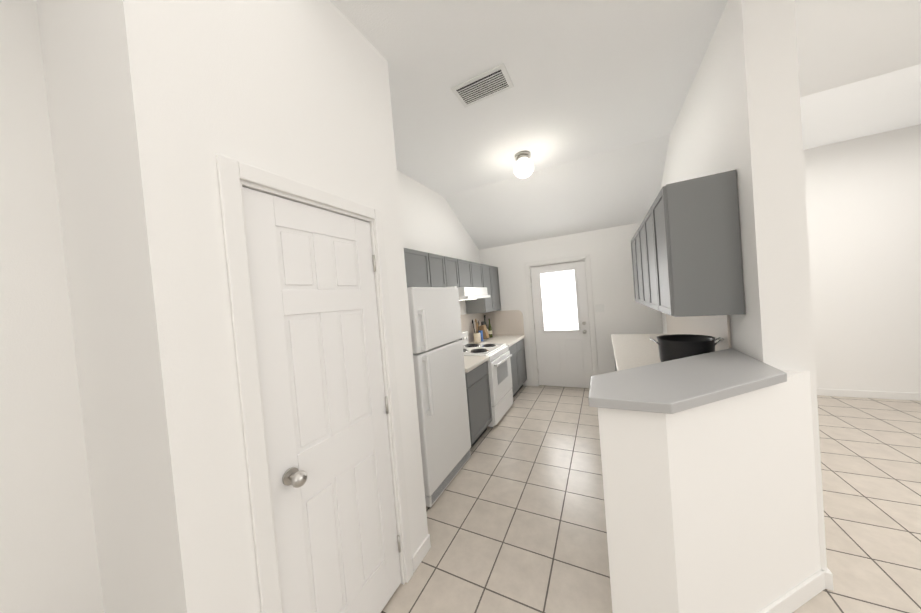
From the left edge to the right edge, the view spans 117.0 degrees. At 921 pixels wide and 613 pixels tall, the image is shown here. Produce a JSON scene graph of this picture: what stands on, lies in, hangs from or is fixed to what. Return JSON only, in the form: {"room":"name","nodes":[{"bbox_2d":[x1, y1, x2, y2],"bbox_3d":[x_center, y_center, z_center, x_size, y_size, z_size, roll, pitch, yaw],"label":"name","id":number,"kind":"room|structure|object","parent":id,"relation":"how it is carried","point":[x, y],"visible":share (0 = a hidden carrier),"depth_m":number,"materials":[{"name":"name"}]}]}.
{"room":"kitchen","nodes":[
{"label":"kitchen","id":0,"kind":"room"},
{"bbox_2d":[36,0,240,612],"bbox_3d":[-1.172,0.096,1.011,0.850,3.030,0.120,-4,1,27],"label":"wall","id":1,"kind":"structure","parent":0,"point":[116,81],"depth_m":0.85,"materials":[{"name":"white paint"}]},
{"bbox_2d":[179,0,260,612],"bbox_3d":[-0.795,0.067,0.948,0.120,3.030,0.110,-4,1,27],"label":"wall","id":2,"kind":"structure","parent":0,"point":[207,75],"depth_m":0.90,"materials":[{"name":"white paint"}]},
{"bbox_2d":[0,0,479,612],"bbox_3d":[-0.732,0.021,2.955,0.120,3.030,5.070,-4,1,27],"label":"wall","id":3,"kind":"structure","parent":0,"point":[48,556],"depth_m":1.08,"materials":[{"name":"white paint"}]},
{"bbox_2d":[404,248,407,287],"bbox_3d":[-0.760,-0.338,2.455,0.326,0.370,0.495,-4,1,27],"label":"upper cabinet","id":4,"kind":"object","parent":3,"relation":"attached to","point":[405,249],"depth_m":2.62,"materials":[{"name":"grey wood"}]},
{"bbox_2d":[408,249,435,286],"bbox_3d":[-0.567,-0.362,2.836,0.326,0.370,0.540,-4,1,27],"label":"upper cabinet","id":5,"kind":"object","parent":3,"relation":"attached to","point":[424,269],"depth_m":2.82,"materials":[{"name":"grey wood"}]},
{"bbox_2d":[432,254,451,286],"bbox_3d":[-0.393,-0.383,3.182,0.326,0.370,0.425,-4,1,27],"label":"upper cabinet","id":6,"kind":"object","parent":3,"relation":"attached to","point":[439,262],"depth_m":3.18,"materials":[{"name":"grey wood"}]},
{"bbox_2d":[448,257,463,287],"bbox_3d":[-0.242,-0.402,3.480,0.326,0.370,0.425,-4,1,27],"label":"upper cabinet","id":7,"kind":"object","parent":3,"relation":"attached to","point":[454,274],"depth_m":3.49,"materials":[{"name":"grey wood"}]},
{"bbox_2d":[458,287,489,299],"bbox_3d":[0.040,-0.164,3.794,0.484,0.154,0.750,-4,1,27],"label":"range hood","id":8,"kind":"object","parent":7,"relation":"attached to","point":[467,293],"visible":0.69,"depth_m":3.55,"materials":[{"name":"white metal"}]},
{"bbox_2d":[460,259,475,286],"bbox_3d":[-0.078,-0.422,3.805,0.326,0.370,0.493,-4,1,27],"label":"upper cabinet","id":9,"kind":"object","parent":3,"relation":"attached to","point":[465,266],"depth_m":3.82,"materials":[{"name":"grey wood"}]},
{"bbox_2d":[472,262,483,286],"bbox_3d":[0.092,-0.443,4.141,0.326,0.370,0.442,-4,1,27],"label":"upper cabinet","id":10,"kind":"object","parent":3,"relation":"attached to","point":[479,267],"depth_m":4.16,"materials":[{"name":"grey wood"}]},
{"bbox_2d":[465,264,495,313],"bbox_3d":[0.302,-0.278,4.530,0.326,0.750,0.411,-4,1,27],"label":"upper cabinet","id":11,"kind":"object","parent":3,"relation":"attached to","point":[481,305],"depth_m":4.41,"materials":[{"name":"grey wood"}]},
{"bbox_2d":[492,266,500,310],"bbox_3d":[0.446,-0.295,4.816,0.326,0.750,0.411,-4,1,27],"label":"upper cabinet","id":12,"kind":"object","parent":3,"relation":"attached to","point":[495,277],"depth_m":4.81,"materials":[{"name":"grey wood"}]},
{"bbox_2d":[220,0,427,573],"bbox_3d":[-0.573,0.039,1.389,0.120,3.030,0.880,-4,1,27],"label":"wall","id":13,"kind":"structure","parent":0,"point":[295,89],"depth_m":1.31,"materials":[{"name":"white paint"}]},
{"bbox_2d":[216,154,412,612],"bbox_3d":[-0.581,0.525,1.286,0.136,2.068,0.751,-4,1,27],"label":"door frame","id":14,"kind":"structure","parent":13,"relation":"attached to","point":[231,172],"depth_m":0.96,"materials":[{"name":"white paint"}]},
{"bbox_2d":[242,187,400,612],"bbox_3d":[-0.522,0.551,1.263,0.112,1.982,0.612,-4,1,27],"label":"pantry door","id":15,"kind":"structure","parent":13,"relation":"in","point":[325,398],"depth_m":1.21,"materials":[{"name":"white paint"}]},
{"bbox_2d":[444,134,669,249],"bbox_3d":[1.273,-1.379,3.987,2.930,0.734,1.270,-4,1,27],"label":"ceiling","id":16,"kind":"structure","parent":0,"point":[615,187],"depth_m":3.77,"materials":[{"name":"white paint"}]},
{"bbox_2d":[479,222,662,385],"bbox_3d":[1.649,0.007,4.529,2.930,2.600,0.120,-4,1,27],"label":"wall","id":17,"kind":"structure","parent":0,"point":[608,250],"depth_m":4.23,"materials":[{"name":"white paint"}]},
{"bbox_2d":[530,260,592,387],"bbox_3d":[1.600,0.309,4.524,0.843,1.984,0.117,-4,1,27],"label":"kitchen door","id":18,"kind":"structure","parent":17,"relation":"in","point":[561,323],"depth_m":4.53,"materials":[{"name":"white paint"}]},
{"bbox_2d":[524,254,598,386],"bbox_3d":[1.618,0.272,4.552,0.996,2.078,0.136,-4,1,27],"label":"door frame","id":19,"kind":"structure","parent":17,"relation":"attached to","point":[585,258],"depth_m":4.46,"materials":[{"name":"white paint"}]},
{"bbox_2d":[330,0,920,196],"bbox_3d":[0.867,-1.594,-0.365,6.180,0.060,10.070,-4,1,27],"label":"ceiling","id":20,"kind":"structure","parent":0,"point":[589,78],"depth_m":1.98,"materials":[{"name":"white paint"}]},
{"bbox_2d":[451,63,513,107],"bbox_3d":[0.156,-1.545,1.994,0.390,0.018,0.230,-4,1,27],"label":"ceiling vent","id":21,"kind":"object","parent":20,"relation":"in","point":[485,85],"visible":1,"depth_m":1.97,"materials":[{"name":"white metal"}]},
{"bbox_2d":[514,151,533,177],"bbox_3d":[0.671,-1.497,3.011,0.210,0.238,0.210,-4,1,27],"label":"kitchen ceiling light","id":22,"kind":"object","parent":20,"relation":"attached to","point":[523,167],"visible":1,"depth_m":2.95,"materials":[{"name":"white glass"}]},
{"bbox_2d":[381,385,920,612],"bbox_3d":[-2.392,1.735,1.617,14.200,0.060,10.300,-4,1,27],"label":"floor","id":23,"kind":"structure","parent":0,"point":[516,519],"depth_m":1.88,"materials":[{"name":"tile"}]},
{"bbox_2d":[407,286,470,507],"bbox_3d":[-0.390,0.680,2.543,0.717,1.677,0.740,-4,1,27],"label":"fridge","id":24,"kind":"object","parent":23,"relation":"on","point":[439,373],"visible":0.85,"depth_m":2.30,"materials":[{"name":"white metal"}]},
{"bbox_2d":[465,362,491,448],"bbox_3d":[-0.084,1.066,3.184,0.686,0.830,0.576,-4,1,27],"label":"base cabinet","id":25,"kind":"object","parent":23,"relation":"on","point":[477,383],"depth_m":2.99,"materials":[{"name":"grey wood"}]},
{"bbox_2d":[464,356,487,373],"bbox_3d":[-0.111,0.632,3.169,0.708,0.040,0.582,-4,1,27],"label":"countertop","id":26,"kind":"structure","parent":25,"relation":"on","point":[470,362],"depth_m":3.06,"materials":[{"name":"beige stone"}]},
{"bbox_2d":[458,331,512,427],"bbox_3d":[0.256,0.904,3.751,0.742,1.075,0.748,-4,1,27],"label":"range","id":27,"kind":"object","parent":23,"relation":"on","point":[500,376],"visible":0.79,"depth_m":3.54,"materials":[{"name":"white metal"}]},
{"bbox_2d":[488,342,521,396],"bbox_3d":[0.503,0.994,4.347,0.686,0.830,0.516,-4,1,27],"label":"base cabinet","id":28,"kind":"object","parent":23,"relation":"on","point":[514,350],"depth_m":4.26,"materials":[{"name":"grey wood"}]},
{"bbox_2d":[469,334,523,345],"bbox_3d":[0.569,0.549,4.516,0.708,0.040,0.930,-4,1,27],"label":"countertop","id":29,"kind":"structure","parent":28,"relation":"on","point":[508,339],"depth_m":4.45,"materials":[{"name":"beige stone"}]},
{"bbox_2d":[472,319,480,343],"bbox_3d":[0.251,0.368,4.305,0.111,0.376,0.158,-4,1,27],"label":"utensil crock","id":30,"kind":"object","parent":29,"relation":"on","point":[477,336],"visible":1,"depth_m":4.26,"materials":[{"name":"beige ceramic"}]},
{"bbox_2d":[479,321,488,338],"bbox_3d":[0.355,0.390,4.522,0.185,0.293,0.100,-4,1,27],"label":"knife block","id":31,"kind":"object","parent":29,"relation":"on","point":[483,327],"visible":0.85,"depth_m":4.47,"materials":[{"name":"brown wood"}]},
{"bbox_2d":[488,319,492,337],"bbox_3d":[0.500,0.366,4.795,0.070,0.320,0.070,-4,1,27],"label":"oil bottle","id":32,"kind":"object","parent":29,"relation":"on","point":[490,330],"visible":0.94,"depth_m":4.77,"materials":[{"name":"green glass"}]},
{"bbox_2d":[520,338,526,385],"bbox_3d":[0.689,0.971,4.715,0.686,0.830,0.515,-4,1,27],"label":"base cabinet","id":33,"kind":"object","parent":23,"relation":"on","point":[523,373],"depth_m":4.63,"materials":[{"name":"grey wood"}]},
{"bbox_2d":[611,314,730,370],"bbox_3d":[1.845,0.666,2.695,0.636,1.330,2.245,-4,1,27],"label":"backsplash","id":34,"kind":"structure","parent":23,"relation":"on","point":[634,350],"depth_m":2.53,"materials":[{"name":"beige tile"}]},
{"bbox_2d":[649,334,723,361],"bbox_3d":[1.556,0.335,1.948,0.402,0.243,0.320,-4,1,27],"label":"pot","id":35,"kind":"object","parent":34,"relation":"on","point":[674,346],"visible":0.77,"depth_m":1.88,"materials":[{"name":"black metal"}]},
{"bbox_2d":[598,370,820,612],"bbox_3d":[1.166,0.887,1.271,1.124,1.060,0.163,-5,1,-18],"label":"wall","id":36,"kind":"structure","parent":0,"point":[712,507],"depth_m":1.16,"materials":[{"name":"white paint"}]},
{"bbox_2d":[588,348,786,413],"bbox_3d":[1.111,0.333,1.455,0.777,0.040,1.091,-4,1,27],"label":"bar","id":37,"kind":"object","parent":36,"relation":"on","point":[676,385],"visible":0.98,"depth_m":1.22,"materials":[{"name":"grey"}]},
{"bbox_2d":[758,570,833,612],"bbox_3d":[1.316,1.364,1.230,0.689,0.085,0.630,-4,1,27],"label":"baseboard","id":38,"kind":"structure","parent":36,"relation":"attached to","point":[802,593],"depth_m":1.31,"materials":[{"name":"white paint"}]},
{"bbox_2d":[660,0,826,570],"bbox_3d":[2.282,-0.225,2.770,0.180,3.030,3.120,-4,1,27],"label":"wall","id":39,"kind":"structure","parent":0,"point":[740,112],"depth_m":1.39,"materials":[{"name":"white paint"}]},
{"bbox_2d":[631,250,634,293],"bbox_3d":[2.286,-0.453,3.386,0.334,0.800,0.492,-4,1,27],"label":"upper cabinet","id":40,"kind":"object","parent":39,"relation":"attached to","point":[632,251],"depth_m":3.62,"materials":[{"name":"grey wood"}]},
{"bbox_2d":[631,235,642,304],"bbox_3d":[2.099,-0.430,3.015,0.334,0.800,0.542,-4,1,27],"label":"upper cabinet","id":41,"kind":"object","parent":39,"relation":"attached to","point":[633,247],"depth_m":3.28,"materials":[{"name":"grey wood"}]},
{"bbox_2d":[635,222,646,305],"bbox_3d":[1.900,-0.406,2.621,0.334,0.800,0.542,-4,1,27],"label":"upper cabinet","id":42,"kind":"object","parent":39,"relation":"attached to","point":[639,233],"depth_m":2.85,"materials":[{"name":"grey wood"}]},
{"bbox_2d":[642,214,654,308],"bbox_3d":[1.701,-0.381,2.227,0.334,0.800,0.542,-4,1,27],"label":"upper cabinet","id":43,"kind":"object","parent":39,"relation":"attached to","point":[646,229],"depth_m":2.45,"materials":[{"name":"grey wood"}]},
{"bbox_2d":[647,170,744,316],"bbox_3d":[1.513,-0.358,1.855,0.334,0.800,0.492,-4,1,27],"label":"upper cabinet","id":44,"kind":"object","parent":39,"relation":"attached to","point":[686,250],"depth_m":1.64,"materials":[{"name":"grey wood"}]},
{"bbox_2d":[803,124,920,392],"bbox_3d":[4.536,-0.424,3.437,3.250,3.030,0.120,-4,1,27],"label":"wall","id":45,"kind":"structure","parent":0,"point":[863,201],"depth_m":3.27,"materials":[{"name":"white paint"}]},
{"bbox_2d":[817,388,920,400],"bbox_3d":[4.627,1.047,3.407,3.250,0.085,0.013,-4,1,27],"label":"baseboard","id":46,"kind":"structure","parent":45,"relation":"attached to","point":[823,392],"depth_m":3.31,"materials":[{"name":"white paint"}]}
]}

